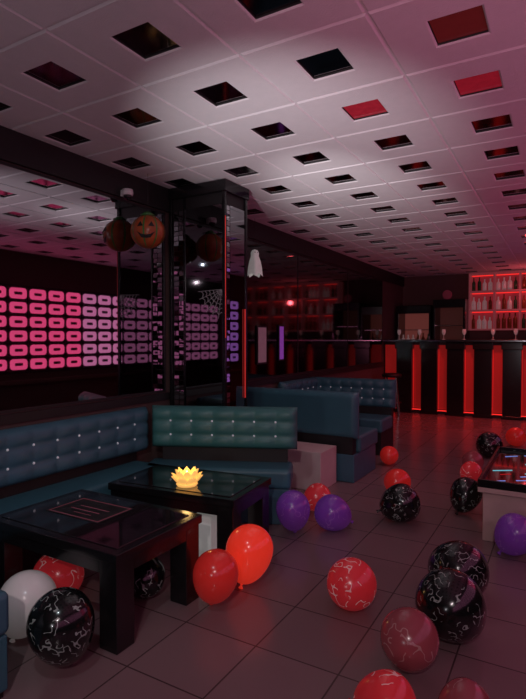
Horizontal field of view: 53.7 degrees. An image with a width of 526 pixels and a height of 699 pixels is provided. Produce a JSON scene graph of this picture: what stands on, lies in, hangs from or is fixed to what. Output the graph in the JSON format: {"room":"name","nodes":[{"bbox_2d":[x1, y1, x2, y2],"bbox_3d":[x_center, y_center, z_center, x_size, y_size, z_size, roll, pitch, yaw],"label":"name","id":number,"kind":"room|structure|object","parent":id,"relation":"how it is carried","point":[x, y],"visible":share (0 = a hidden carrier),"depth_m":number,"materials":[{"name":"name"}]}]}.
{"room":"entertainment venue","nodes":[
{"label":"entertainment venue","id":0,"kind":"room"},
{"bbox_2d":[0,160,402,461],"bbox_3d":[-0.642,-0.112,5.046,0.120,2.800,14.335,1,1,30],"label":"wall","id":1,"kind":"structure","parent":0,"point":[392,293],"depth_m":4.59,"materials":[{"name":"paint"}]},
{"bbox_2d":[0,161,165,413],"bbox_3d":[-1.608,-0.382,3.239,0.015,1.560,3.000,1,1,30],"label":"wall mirror","id":2,"kind":"object","parent":1,"relation":"attached to","point":[83,305],"visible":1,"depth_m":3.69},
{"bbox_2d":[121,188,132,199],"bbox_3d":[-1.054,-1.200,4.033,0.099,0.080,0.090,1,1,30],"label":"dome camera","id":3,"kind":"object","parent":1,"relation":"attached to","point":[127,193],"visible":1,"depth_m":4.00,"materials":[{"name":"white plastic"}]},
{"bbox_2d":[0,363,384,424],"bbox_3d":[-0.581,0.399,5.022,0.020,0.060,14.335,1,1,30],"label":"trim","id":4,"kind":"structure","parent":1,"relation":"attached to","point":[81,408],"depth_m":4.02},
{"bbox_2d":[0,125,403,286],"bbox_3d":[-0.577,-1.311,4.982,0.030,0.200,14.335,1,1,30],"label":"ceiling beam","id":5,"kind":"structure","parent":1,"relation":"attached to","point":[17,148],"depth_m":3.98,"materials":[{"name":"paint"}]},
{"bbox_2d":[247,238,297,380],"bbox_3d":[-0.096,-0.440,5.841,0.015,1.560,2.180,1,1,30],"label":"wall mirror","id":6,"kind":"object","parent":1,"relation":"attached to","point":[272,297],"visible":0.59,"depth_m":6.21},
{"bbox_2d":[256,326,266,364],"bbox_3d":[-0.013,-0.052,5.963,0.014,0.440,0.220,1,1,30],"label":"framed poster","id":7,"kind":"object","parent":6,"relation":"attached to","point":[261,331],"visible":1,"depth_m":5.94,"materials":[{"name":"paper"}]},
{"bbox_2d":[258,327,265,362],"bbox_3d":[-0.007,-0.052,5.960,0.002,0.400,0.180,1,1,30],"label":"print","id":8,"kind":"object","parent":7,"relation":"attached to","point":[261,330],"depth_m":5.95,"materials":[{"name":"paper"}]},
{"bbox_2d":[278,325,283,360],"bbox_3d":[0.223,-0.081,6.369,0.014,0.440,0.140,1,1,30],"label":"wall light","id":9,"kind":"object","parent":6,"relation":"attached to","point":[280,327],"visible":1,"depth_m":6.35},
{"bbox_2d":[280,326,283,358],"bbox_3d":[0.229,-0.081,6.366,0.002,0.400,0.100,1,1,30],"label":"print","id":10,"kind":"object","parent":9,"relation":"attached to","point":[281,327],"depth_m":6.37},
{"bbox_2d":[298,254,347,373],"bbox_3d":[0.903,-0.478,7.562,0.015,1.560,1.800,1,1,30],"label":"wall mirror","id":11,"kind":"object","parent":1,"relation":"attached to","point":[322,286],"visible":1,"depth_m":7.43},
{"bbox_2d":[348,270,382,366],"bbox_3d":[1.812,-0.512,9.127,0.015,1.560,1.820,1,1,30],"label":"wall mirror","id":12,"kind":"object","parent":1,"relation":"attached to","point":[365,293],"visible":1,"depth_m":9.03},
{"bbox_2d":[0,0,525,276],"bbox_3d":[1.161,-1.403,3.972,4.235,0.030,14.338,1,1,30],"label":"ceiling","id":13,"kind":"structure","parent":0,"point":[396,58],"depth_m":2.95,"materials":[{"name":"tile"}]},
{"bbox_2d":[25,61,82,87],"bbox_3d":[-1.037,-1.378,2.596,0.208,0.012,0.208,1,1,30],"label":"mirror","id":14,"kind":"object","parent":13,"relation":"attached to","point":[50,72],"visible":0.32,"depth_m":2.59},
{"bbox_2d":[47,129,88,144],"bbox_3d":[-1.272,-1.396,3.396,0.208,0.012,0.208,1,1,30],"label":"mirror","id":15,"kind":"object","parent":13,"relation":"attached to","point":[66,136],"visible":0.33,"depth_m":3.41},
{"bbox_2d":[114,157,148,167],"bbox_3d":[-0.984,-1.407,3.892,0.208,0.012,0.208,1,1,30],"label":"mirror","id":16,"kind":"object","parent":13,"relation":"attached to","point":[131,162],"visible":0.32,"depth_m":3.90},
{"bbox_2d":[114,108,158,125],"bbox_3d":[-0.749,-1.389,3.092,0.208,0.012,0.208,1,1,30],"label":"mirror","id":17,"kind":"object","parent":13,"relation":"attached to","point":[137,117],"visible":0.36,"depth_m":3.10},
{"bbox_2d":[114,22,177,56],"bbox_3d":[-0.514,-1.371,2.293,0.208,0.012,0.208,1,1,30],"label":"mirror","id":18,"kind":"object","parent":13,"relation":"attached to","point":[146,39],"visible":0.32,"depth_m":2.29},
{"bbox_2d":[130,212,164,248],"bbox_3d":[-0.910,-1.096,4.113,0.273,0.590,0.274,0,1,-20],"label":"balloon","id":19,"kind":"object","parent":13,"relation":"hanging from","point":[147,231],"visible":1,"depth_m":4.03,"materials":[{"name":"orange rubber"}]},
{"bbox_2d":[137,221,153,237],"bbox_3d":[-0.900,-0.922,3.990,0.143,0.132,0.018,0,1,-5],"label":"print","id":20,"kind":"object","parent":19,"relation":"attached to","point":[145,229],"depth_m":3.99},
{"bbox_2d":[166,178,194,186],"bbox_3d":[-0.696,-1.418,4.388,0.208,0.012,0.208,1,1,30],"label":"mirror","id":21,"kind":"object","parent":13,"relation":"attached to","point":[178,182],"visible":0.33,"depth_m":4.40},
{"bbox_2d":[177,141,214,154],"bbox_3d":[-0.461,-1.400,3.588,0.208,0.012,0.208,1,1,30],"label":"mirror","id":22,"kind":"object","parent":13,"relation":"attached to","point":[193,148],"visible":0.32,"depth_m":3.59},
{"bbox_2d":[196,82,244,103],"bbox_3d":[-0.226,-1.382,2.788,0.208,0.012,0.208,1,1,30],"label":"mirror","id":23,"kind":"object","parent":13,"relation":"attached to","point":[222,92],"visible":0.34,"depth_m":2.80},
{"bbox_2d":[226,166,255,175],"bbox_3d":[-0.173,-1.411,4.084,0.208,0.012,0.208,1,1,30],"label":"mirror","id":24,"kind":"object","parent":13,"relation":"attached to","point":[244,170],"visible":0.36,"depth_m":4.11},
{"bbox_2d":[247,209,261,213],"bbox_3d":[-0.120,-1.440,5.379,0.208,0.012,0.208,1,1,30],"label":"mirror","id":25,"kind":"object","parent":13,"relation":"attached to","point":[250,211],"visible":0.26,"depth_m":5.40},
{"bbox_2d":[247,249,262,277],"bbox_3d":[-0.085,-1.107,5.645,0.172,0.637,0.163,1,1,30],"label":"decoration","id":26,"kind":"object","parent":13,"relation":"hanging from","point":[254,267],"visible":1,"depth_m":5.60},
{"bbox_2d":[240,0,299,16],"bbox_3d":[0.009,-1.364,1.989,0.208,0.012,0.208,1,1,30],"label":"mirror","id":27,"kind":"object","parent":13,"relation":"attached to","point":[257,7],"visible":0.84,"depth_m":2.05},
{"bbox_2d":[252,122,292,137],"bbox_3d":[0.062,-1.393,3.284,0.208,0.012,0.208,1,1,30],"label":"mirror","id":28,"kind":"object","parent":13,"relation":"attached to","point":[276,129],"visible":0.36,"depth_m":3.29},
{"bbox_2d":[262,185,288,192],"bbox_3d":[0.115,-1.422,4.580,0.208,0.012,0.208,1,1,30],"label":"mirror","id":29,"kind":"object","parent":13,"relation":"attached to","point":[280,188],"visible":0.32,"depth_m":4.60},
{"bbox_2d":[269,220,287,223],"bbox_3d":[0.168,-1.451,5.875,0.208,0.012,0.208,1,1,30],"label":"mirror","id":30,"kind":"object","parent":13,"relation":"attached to","point":[276,221],"visible":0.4,"depth_m":5.92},
{"bbox_2d":[293,201,315,206],"bbox_3d":[0.403,-1.433,5.075,0.208,0.012,0.208,1,1,30],"label":"mirror","id":31,"kind":"object","parent":13,"relation":"attached to","point":[305,203],"visible":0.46,"depth_m":5.08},
{"bbox_2d":[294,152,327,163],"bbox_3d":[0.350,-1.404,3.780,0.208,0.012,0.208,1,1,30],"label":"mirror","id":32,"kind":"object","parent":13,"relation":"attached to","point":[316,156],"visible":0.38,"depth_m":3.79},
{"bbox_2d":[298,48,351,76],"bbox_3d":[0.297,-1.375,2.485,0.208,0.012,0.208,1,1,30],"label":"mirror","id":33,"kind":"object","parent":13,"relation":"attached to","point":[331,61],"visible":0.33,"depth_m":2.49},
{"bbox_2d":[317,213,337,217],"bbox_3d":[0.691,-1.444,5.571,0.208,0.012,0.208,1,1,30],"label":"mirror","id":34,"kind":"object","parent":13,"relation":"attached to","point":[331,214],"visible":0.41,"depth_m":5.58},
{"bbox_2d":[327,174,355,182],"bbox_3d":[0.638,-1.415,4.276,0.208,0.012,0.208,1,1,30],"label":"mirror","id":35,"kind":"object","parent":13,"relation":"attached to","point":[341,178],"visible":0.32,"depth_m":4.29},
{"bbox_2d":[337,224,355,227],"bbox_3d":[0.979,-1.455,6.067,0.208,0.012,0.208,1,1,30],"label":"mirror","id":36,"kind":"object","parent":13,"relation":"attached to","point":[345,225],"visible":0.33,"depth_m":6.08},
{"bbox_2d":[352,192,376,198],"bbox_3d":[0.926,-1.426,4.771,0.208,0.012,0.208,1,1,30],"label":"mirror","id":37,"kind":"object","parent":13,"relation":"attached to","point":[366,194],"visible":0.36,"depth_m":4.80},
{"bbox_2d":[343,99,386,118],"bbox_3d":[0.585,-1.386,2.980,0.208,0.012,0.208,1,1,30],"label":"mirror","id":38,"kind":"object","parent":13,"relation":"attached to","point":[372,107],"visible":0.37,"depth_m":2.99,"materials":[{"name":"red glass"}]},
{"bbox_2d":[372,206,393,211],"bbox_3d":[1.214,-1.437,5.267,0.208,0.012,0.208,1,1,30],"label":"mirror","id":39,"kind":"object","parent":13,"relation":"attached to","point":[385,207],"visible":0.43,"depth_m":5.28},
{"bbox_2d":[375,135,411,148],"bbox_3d":[0.873,-1.397,3.476,0.208,0.012,0.208,1,1,30],"label":"mirror","id":40,"kind":"object","parent":13,"relation":"attached to","point":[401,140],"visible":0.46,"depth_m":3.48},
{"bbox_2d":[388,217,408,221],"bbox_3d":[1.502,-1.448,5.763,0.208,0.012,0.208,1,1,30],"label":"mirror","id":41,"kind":"object","parent":13,"relation":"attached to","point":[405,218],"visible":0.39,"depth_m":5.77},
{"bbox_2d":[399,161,430,171],"bbox_3d":[1.161,-1.408,3.972,0.208,0.012,0.208,1,1,30],"label":"mirror","id":42,"kind":"object","parent":13,"relation":"attached to","point":[419,165],"visible":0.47,"depth_m":3.99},
{"bbox_2d":[418,181,444,189],"bbox_3d":[1.449,-1.419,4.468,0.208,0.012,0.208,1,1,30],"label":"mirror","id":43,"kind":"object","parent":13,"relation":"attached to","point":[435,184],"visible":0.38,"depth_m":4.48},
{"bbox_2d":[433,197,456,203],"bbox_3d":[1.737,-1.430,4.963,0.208,0.012,0.208,1,1,30],"label":"mirror","id":44,"kind":"object","parent":13,"relation":"attached to","point":[447,200],"visible":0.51,"depth_m":4.97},
{"bbox_2d":[445,211,466,215],"bbox_3d":[2.025,-1.441,5.459,0.208,0.012,0.208,1,1,30],"label":"mirror","id":45,"kind":"object","parent":13,"relation":"attached to","point":[457,212],"visible":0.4,"depth_m":5.49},
{"bbox_2d":[429,5,487,42],"bbox_3d":[0.820,-1.369,2.181,0.208,0.012,0.208,1,1,30],"label":"mirror","id":46,"kind":"object","parent":13,"relation":"attached to","point":[470,21],"visible":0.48,"depth_m":2.18,"materials":[{"name":"red glass"}]},
{"bbox_2d":[455,221,474,225],"bbox_3d":[2.313,-1.452,5.955,0.208,0.012,0.208,1,1,30],"label":"mirror","id":47,"kind":"object","parent":13,"relation":"attached to","point":[464,223],"visible":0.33,"depth_m":5.97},
{"bbox_2d":[455,70,501,94],"bbox_3d":[1.108,-1.380,2.677,0.208,0.012,0.208,1,1,30],"label":"mirror","id":48,"kind":"object","parent":13,"relation":"attached to","point":[489,80],"visible":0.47,"depth_m":2.69,"materials":[{"name":"red glass"}]},
{"bbox_2d":[472,114,511,131],"bbox_3d":[1.396,-1.391,3.172,0.208,0.012,0.208,1,1,30],"label":"mirror","id":49,"kind":"object","parent":13,"relation":"attached to","point":[500,121],"visible":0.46,"depth_m":3.19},
{"bbox_2d":[485,146,518,157],"bbox_3d":[1.684,-1.402,3.668,0.208,0.012,0.208,1,1,30],"label":"mirror","id":50,"kind":"object","parent":13,"relation":"attached to","point":[509,150],"visible":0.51,"depth_m":3.69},
{"bbox_2d":[495,170,523,178],"bbox_3d":[1.972,-1.413,4.164,0.208,0.012,0.208,1,1,30],"label":"mirror","id":51,"kind":"object","parent":13,"relation":"attached to","point":[517,172],"visible":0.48,"depth_m":4.18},
{"bbox_2d":[502,188,525,194],"bbox_3d":[2.260,-1.424,4.660,0.208,0.012,0.208,1,1,30],"label":"mirror","id":52,"kind":"object","parent":13,"relation":"attached to","point":[517,191],"visible":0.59,"depth_m":4.67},
{"bbox_2d":[509,204,525,208],"bbox_3d":[2.549,-1.435,5.155,0.208,0.012,0.208,1,1,30],"label":"mirror","id":53,"kind":"object","parent":13,"relation":"attached to","point":[517,205],"visible":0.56,"depth_m":5.20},
{"bbox_2d":[1,411,525,698],"bbox_3d":[1.158,1.351,4.033,4.442,0.080,14.535,1,1,30],"label":"floor","id":54,"kind":"structure","parent":0,"point":[282,635],"depth_m":2.59,"materials":[{"name":"tile"}]},
{"bbox_2d":[0,589,8,698],"bbox_3d":[-1.311,1.147,1.950,0.500,0.420,0.470,1,1,30],"label":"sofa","id":55,"kind":"object","parent":54,"relation":"on","point":[4,604],"visible":1,"depth_m":2.00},
{"bbox_2d":[0,589,8,635],"bbox_3d":[-1.311,1.022,1.947,0.500,0.170,0.470,1,1,30],"label":"cushion","id":56,"kind":"object","parent":55,"relation":"on","point":[4,604],"depth_m":2.00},
{"bbox_2d":[1,570,56,642],"bbox_3d":[-1.085,1.185,2.394,0.259,0.320,0.256,-1,2,-33],"label":"balloon","id":57,"kind":"object","parent":54,"relation":"on","point":[23,589],"visible":0.71,"depth_m":2.31,"materials":[{"name":"white rubber"}]},
{"bbox_2d":[33,555,84,588],"bbox_3d":[-1.091,1.206,2.779,0.270,0.263,0.267,-1,1,-31],"label":"balloon","id":58,"kind":"object","parent":54,"relation":"on","point":[64,574],"visible":0.49,"depth_m":2.70,"materials":[{"name":"red rubber"}]},
{"bbox_2d":[26,587,94,666],"bbox_3d":[-0.839,1.175,2.164,0.268,0.351,0.268,-1,2,-33],"label":"balloon","id":59,"kind":"object","parent":54,"relation":"on","point":[60,625],"visible":1,"depth_m":2.08,"materials":[{"name":"black rubber"}]},
{"bbox_2d":[0,489,201,654],"bbox_3d":[-0.890,1.111,2.774,0.940,0.455,0.620,1,1,30],"label":"coffee table","id":60,"kind":"object","parent":54,"relation":"on","point":[113,547],"visible":0.84,"depth_m":2.58,"materials":[{"name":"black paint"}]},
{"bbox_2d":[47,498,133,522],"bbox_3d":[-0.951,0.880,2.862,0.400,0.002,0.260,1,1,30],"label":"print","id":61,"kind":"object","parent":60,"relation":"on","point":[87,509],"visible":1,"depth_m":2.86},
{"bbox_2d":[0,405,296,570],"bbox_3d":[-1.099,0.909,2.877,1.250,0.855,3.556,1,1,30],"label":"sofa","id":62,"kind":"object","parent":54,"relation":"on","point":[40,462],"visible":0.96,"depth_m":3.91,"materials":[{"name":"blue leather"}]},
{"bbox_2d":[134,557,165,598],"bbox_3d":[-0.638,1.224,2.802,0.229,0.226,0.225,1,2,42],"label":"balloon","id":63,"kind":"object","parent":54,"relation":"on","point":[149,577],"visible":0.78,"depth_m":2.72,"materials":[{"name":"black rubber"}]},
{"bbox_2d":[108,464,270,549],"bbox_3d":[-0.480,1.096,3.479,0.930,0.455,0.555,1,1,24],"label":"coffee table","id":64,"kind":"object","parent":54,"relation":"on","point":[225,495],"visible":0.7,"depth_m":3.31,"materials":[{"name":"glass"}]},
{"bbox_2d":[171,466,202,487],"bbox_3d":[-0.487,0.817,3.332,0.203,0.107,0.203,1,2,35],"label":"candle holder","id":65,"kind":"object","parent":64,"relation":"on","point":[185,478],"visible":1,"depth_m":3.28,"materials":[{"name":"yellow glass"}]},
{"bbox_2d":[197,512,216,555],"bbox_3d":[-0.359,1.177,3.312,0.100,0.300,0.120,0,1,13],"label":"gift box","id":66,"kind":"object","parent":54,"relation":"on","point":[208,527],"visible":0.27,"depth_m":3.25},
{"bbox_2d":[168,179,248,405],"bbox_3d":[-0.472,-0.049,4.559,0.600,2.695,0.374,1,1,30],"label":"column","id":67,"kind":"structure","parent":54,"relation":"on","point":[208,220],"depth_m":4.41,"materials":[{"name":"mirror"}]},
{"bbox_2d":[185,204,221,405],"bbox_3d":[-0.500,-0.197,4.385,0.383,2.000,0.011,1,1,30],"label":"mirror","id":68,"kind":"object","parent":67,"relation":"attached to","point":[203,222],"depth_m":4.38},
{"bbox_2d":[198,289,221,317],"bbox_3d":[-0.432,-0.377,4.329,0.266,0.240,0.002,1,1,30],"label":"decoration","id":69,"kind":"object","parent":67,"relation":"attached to","point":[219,308],"visible":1,"depth_m":4.31,"materials":[{"name":"paper"}]},
{"bbox_2d":[229,206,244,405],"bbox_3d":[-0.221,-0.199,4.441,0.011,2.000,0.225,1,1,30],"label":"mirror","id":70,"kind":"object","parent":67,"relation":"attached to","point":[236,213],"depth_m":4.43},
{"bbox_2d":[193,548,238,604],"bbox_3d":[-0.243,1.184,2.670,0.236,0.310,0.242,-1,2,-38],"label":"balloon","id":71,"kind":"object","parent":54,"relation":"on","point":[215,571],"visible":1,"depth_m":2.59,"materials":[{"name":"red rubber"}]},
{"bbox_2d":[226,524,272,588],"bbox_3d":[-0.076,1.159,2.917,0.269,0.349,0.266,-1,2,-35],"label":"balloon","id":72,"kind":"object","parent":54,"relation":"on","point":[251,545],"visible":0.87,"depth_m":2.82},
{"bbox_2d":[276,490,309,532],"bbox_3d":[0.212,1.154,3.665,0.241,0.325,0.252,0,1,14],"label":"balloon","id":73,"kind":"object","parent":54,"relation":"on","point":[292,506],"visible":1,"depth_m":3.58,"materials":[{"name":"purple rubber"}]},
{"bbox_2d":[288,441,335,489],"bbox_3d":[0.198,1.107,5.115,0.970,0.360,0.380,1,1,30],"label":"plinth","id":74,"kind":"object","parent":54,"relation":"on","point":[312,463],"visible":0.36,"depth_m":4.81,"materials":[{"name":"laminate"}]},
{"bbox_2d":[247,387,377,482],"bbox_3d":[0.509,0.841,5.596,1.280,0.870,0.685,1,1,30],"label":"bench sofa","id":75,"kind":"object","parent":54,"relation":"on","point":[323,417],"visible":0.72,"depth_m":5.16,"materials":[{"name":"leather"}]},
{"bbox_2d":[304,483,330,510],"bbox_3d":[0.441,1.195,4.212,0.229,0.223,0.229,0,1,16],"label":"balloon","id":76,"kind":"object","parent":54,"relation":"on","point":[314,492],"visible":0.52,"depth_m":4.14,"materials":[{"name":"red rubber"}]},
{"bbox_2d":[314,494,353,530],"bbox_3d":[0.504,1.185,3.784,0.262,0.260,0.268,1,2,38],"label":"balloon","id":77,"kind":"object","parent":54,"relation":"on","point":[332,512],"visible":1,"depth_m":3.69,"materials":[{"name":"purple rubber"}]},
{"bbox_2d":[278,377,395,454],"bbox_3d":[0.930,0.822,6.459,1.149,0.870,1.171,1,1,30],"label":"sofa","id":78,"kind":"object","parent":54,"relation":"on","point":[377,397],"visible":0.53,"depth_m":6.63,"materials":[{"name":"blue leather"}]},
{"bbox_2d":[327,557,376,610],"bbox_3d":[0.455,1.209,2.683,0.264,0.262,0.263,1,2,43],"label":"balloon","id":79,"kind":"object","parent":54,"relation":"on","point":[351,582],"visible":1,"depth_m":2.59,"materials":[{"name":"red rubber"}]},
{"bbox_2d":[348,669,415,698],"bbox_3d":[0.436,1.254,1.849,0.219,0.208,0.216,0,1,-10],"label":"balloon","id":80,"kind":"object","parent":54,"relation":"on","point":[381,683],"visible":1,"depth_m":1.82,"materials":[{"name":"red rubber"}]},
{"bbox_2d":[380,446,398,464],"bbox_3d":[1.387,1.167,5.719,0.210,0.212,0.209,-1,2,-40],"label":"balloon","id":81,"kind":"object","parent":54,"relation":"on","point":[389,455],"visible":1,"depth_m":5.65,"materials":[{"name":"red rubber"}]},
{"bbox_2d":[382,373,401,417],"bbox_3d":[2.303,0.806,9.322,0.350,0.775,0.350,0,1,19],"label":"bar stool","id":82,"kind":"object","parent":54,"relation":"on","point":[387,375],"visible":0.6,"depth_m":9.19,"materials":[{"name":"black metal"}]},
{"bbox_2d":[384,468,410,488],"bbox_3d":[1.197,1.178,4.638,0.241,0.236,0.248,0,1,20],"label":"balloon","id":83,"kind":"object","parent":54,"relation":"on","point":[392,477],"visible":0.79,"depth_m":4.56,"materials":[{"name":"red rubber"}]},
{"bbox_2d":[376,483,420,522],"bbox_3d":[1.051,1.167,3.960,0.298,0.288,0.293,-1,2,-34],"label":"balloon","id":84,"kind":"object","parent":54,"relation":"on","point":[400,502],"visible":1,"depth_m":3.86,"materials":[{"name":"black rubber"}]},
{"bbox_2d":[380,606,439,672],"bbox_3d":[0.603,1.213,2.149,0.238,0.275,0.242,-1,2,-33],"label":"balloon","id":85,"kind":"object","parent":54,"relation":"on","point":[409,639],"visible":1,"depth_m":2.07,"materials":[{"name":"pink rubber"}]},
{"bbox_2d":[396,305,432,339],"bbox_3d":[3.152,0.138,10.688,0.680,2.050,0.610,1,1,30],"label":"fridge","id":86,"kind":"object","parent":54,"relation":"on","point":[409,319],"visible":0.34,"depth_m":10.81,"materials":[{"name":"black paint"}]},
{"bbox_2d":[415,568,486,643],"bbox_3d":[0.863,1.180,2.392,0.319,0.329,0.306,-1,2,-44],"label":"balloon","id":87,"kind":"object","parent":54,"relation":"on","point":[453,601],"visible":0.94,"depth_m":2.28,"materials":[{"name":"black rubber"}]},
{"bbox_2d":[433,299,469,339],"bbox_3d":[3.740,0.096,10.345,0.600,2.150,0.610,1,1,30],"label":"door","id":88,"kind":"structure","parent":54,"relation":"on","point":[451,315],"depth_m":10.48,"materials":[{"name":"black paint"}]},
{"bbox_2d":[383,339,525,420],"bbox_3d":[4.215,0.511,9.196,4.056,1.370,0.726,1,1,30],"label":"bar counter","id":89,"kind":"object","parent":54,"relation":"on","point":[461,378],"depth_m":9.28,"materials":[{"name":"black paint"}]},
{"bbox_2d":[383,339,501,341],"bbox_3d":[4.217,-0.151,9.184,4.056,0.045,0.720,1,1,30],"label":"countertop","id":90,"kind":"structure","parent":89,"relation":"on","point":[389,339],"depth_m":9.49,"materials":[{"name":"black paint"}]},
{"bbox_2d":[428,540,489,593],"bbox_3d":[1.052,1.186,2.807,0.314,0.302,0.314,0,1,19],"label":"balloon","id":91,"kind":"object","parent":54,"relation":"on","point":[463,556],"visible":0.7,"depth_m":2.72,"materials":[{"name":"black rubber"}]},
{"bbox_2d":[438,677,490,698],"bbox_3d":[0.715,1.262,1.824,0.192,0.194,0.194,-1,1,-32],"label":"balloon","id":92,"kind":"object","parent":54,"relation":"on","point":[458,687],"visible":1,"depth_m":1.81,"materials":[{"name":"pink rubber"}]},
{"bbox_2d":[450,477,482,514],"bbox_3d":[1.625,1.165,4.165,0.242,0.280,0.260,1,2,41],"label":"balloon","id":93,"kind":"object","parent":54,"relation":"on","point":[465,496],"visible":0.95,"depth_m":4.08,"materials":[{"name":"black rubber"}]},
{"bbox_2d":[460,461,481,480],"bbox_3d":[2.016,1.187,5.042,0.208,0.202,0.219,0,1,15],"label":"balloon","id":94,"kind":"object","parent":54,"relation":"on","point":[470,469],"visible":0.75,"depth_m":4.97,"materials":[{"name":"red rubber"}]},
{"bbox_2d":[462,451,483,467],"bbox_3d":[2.199,1.172,5.458,0.220,0.213,0.218,1,2,36],"label":"balloon","id":95,"kind":"object","parent":54,"relation":"on","point":[474,456],"visible":0.58,"depth_m":5.39,"materials":[{"name":"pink rubber"}]},
{"bbox_2d":[476,432,502,456],"bbox_3d":[2.645,1.115,6.092,0.295,0.299,0.306,-1,2,-42],"label":"balloon","id":96,"kind":"object","parent":54,"relation":"on","point":[487,443],"visible":0.93,"depth_m":6.00,"materials":[{"name":"black rubber"}]},
{"bbox_2d":[478,446,525,541],"bbox_3d":[2.218,1.099,3.883,0.980,0.430,1.260,1,1,30],"label":"table","id":97,"kind":"object","parent":54,"relation":"on","point":[502,482],"visible":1,"depth_m":3.58,"materials":[{"name":"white wood"}]},
{"bbox_2d":[494,513,525,555],"bbox_3d":[1.614,1.185,3.312,0.252,0.277,0.254,-1,1,-31],"label":"balloon","id":98,"kind":"object","parent":54,"relation":"on","point":[510,528],"visible":1,"depth_m":3.24,"materials":[{"name":"purple rubber"}]},
{"bbox_2d":[505,427,525,446],"bbox_3d":[3.262,1.128,6.705,0.249,0.246,0.245,0,1,17],"label":"balloon","id":99,"kind":"object","parent":54,"relation":"on","point":[515,436],"visible":1,"depth_m":6.63,"materials":[{"name":"red rubber"}]},
{"bbox_2d":[403,274,525,339],"bbox_3d":[4.831,-0.227,10.225,4.382,2.800,0.120,1,1,30],"label":"wall","id":100,"kind":"structure","parent":0,"point":[421,290],"depth_m":10.78,"materials":[{"name":"paint"}]},
{"bbox_2d":[442,290,451,298],"bbox_3d":[3.596,-1.070,10.151,0.180,0.180,0.035,1,1,30],"label":"round sign","id":101,"kind":"object","parent":100,"relation":"attached to","point":[447,294],"visible":1,"depth_m":10.13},
{"bbox_2d":[468,270,525,330],"bbox_3d":[5.283,-0.925,9.675,2.700,1.120,0.310,1,1,30],"label":"bar shelf","id":102,"kind":"object","parent":100,"relation":"attached to","point":[494,294],"visible":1,"depth_m":10.14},
{"bbox_2d":[471,297,475,309],"bbox_3d":[4.163,-0.904,10.276,0.081,0.250,0.079,1,1,30],"label":"bottle","id":103,"kind":"object","parent":102,"relation":"on","point":[473,304],"visible":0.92,"depth_m":10.25,"materials":[{"name":"clear glass"}]},
{"bbox_2d":[477,316,480,328],"bbox_3d":[4.268,-0.538,10.264,0.084,0.259,0.082,1,1,30],"label":"bottle","id":104,"kind":"object","parent":102,"relation":"on","point":[479,319],"visible":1,"depth_m":10.23,"materials":[{"name":"clear glass"}]},
{"bbox_2d":[482,316,486,328],"bbox_3d":[4.328,-0.533,10.169,0.082,0.253,0.080,1,1,30],"label":"bottle","id":105,"kind":"object","parent":102,"relation":"on","point":[484,322],"visible":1,"depth_m":10.14,"materials":[{"name":"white glass"}]},
{"bbox_2d":[482,297,486,309],"bbox_3d":[4.339,-0.905,10.180,0.083,0.257,0.081,1,1,30],"label":"bottle","id":106,"kind":"object","parent":102,"relation":"on","point":[484,303],"visible":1,"depth_m":10.15,"materials":[{"name":"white glass"}]},
{"bbox_2d":[496,314,499,328],"bbox_3d":[4.565,-0.544,10.089,0.071,0.279,0.069,1,1,30],"label":"bottle","id":107,"kind":"object","parent":102,"relation":"on","point":[498,318],"visible":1,"depth_m":10.06,"materials":[{"name":"orange glass"}]},
{"bbox_2d":[496,297,500,308],"bbox_3d":[4.555,-0.898,10.064,0.080,0.248,0.078,1,1,30],"label":"bottle","id":108,"kind":"object","parent":102,"relation":"on","point":[498,303],"visible":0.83,"depth_m":10.04,"materials":[{"name":"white glass"}]},
{"bbox_2d":[502,313,505,328],"bbox_3d":[4.643,-0.551,10.024,0.075,0.295,0.073,1,1,30],"label":"bottle","id":109,"kind":"object","parent":102,"relation":"on","point":[503,318],"visible":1,"depth_m":9.99,"materials":[{"name":"orange glass"}]},
{"bbox_2d":[502,294,505,308],"bbox_3d":[4.643,-0.920,10.017,0.074,0.294,0.072,1,1,30],"label":"bottle","id":110,"kind":"object","parent":102,"relation":"on","point":[503,299],"visible":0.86,"depth_m":9.99,"materials":[{"name":"orange glass"}]},
{"bbox_2d":[502,277,505,289],"bbox_3d":[4.632,-1.264,9.991,0.079,0.243,0.077,1,1,30],"label":"bottle","id":111,"kind":"object","parent":102,"relation":"on","point":[503,281],"visible":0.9,"depth_m":9.96,"materials":[{"name":"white glass"}]},
{"bbox_2d":[507,313,511,327],"bbox_3d":[4.723,-0.551,9.963,0.076,0.299,0.074,1,1,30],"label":"bottle","id":112,"kind":"object","parent":102,"relation":"on","point":[509,320],"visible":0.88,"depth_m":9.94,"materials":[{"name":"orange glass"}]},
{"bbox_2d":[507,296,511,308],"bbox_3d":[4.724,-0.896,9.958,0.080,0.248,0.078,1,1,30],"label":"bottle","id":113,"kind":"object","parent":102,"relation":"on","point":[509,303],"visible":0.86,"depth_m":9.93,"materials":[{"name":"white glass"}]},
{"bbox_2d":[507,276,511,288],"bbox_3d":[4.725,-1.270,9.951,0.083,0.256,0.081,1,1,30],"label":"bottle","id":114,"kind":"object","parent":102,"relation":"on","point":[509,280],"visible":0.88,"depth_m":9.92,"materials":[{"name":"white glass"}]},
{"bbox_2d":[513,313,516,327],"bbox_3d":[4.805,-0.550,9.906,0.076,0.299,0.074,1,1,30],"label":"bottle","id":115,"kind":"object","parent":102,"relation":"on","point":[515,317],"visible":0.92,"depth_m":9.88,"materials":[{"name":"orange glass"}]},
{"bbox_2d":[522,314,525,327],"bbox_3d":[4.933,-0.536,9.838,0.070,0.274,0.069,1,1,30],"label":"bottle","id":116,"kind":"object","parent":102,"relation":"on","point":[523,318],"visible":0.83,"depth_m":9.81,"materials":[{"name":"green glass"}]},
{"bbox_2d":[522,295,525,308],"bbox_3d":[4.931,-0.897,9.826,0.065,0.255,0.063,1,1,30],"label":"bottle","id":117,"kind":"object","parent":102,"relation":"on","point":[523,300],"visible":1,"depth_m":9.80,"materials":[{"name":"orange glass"}]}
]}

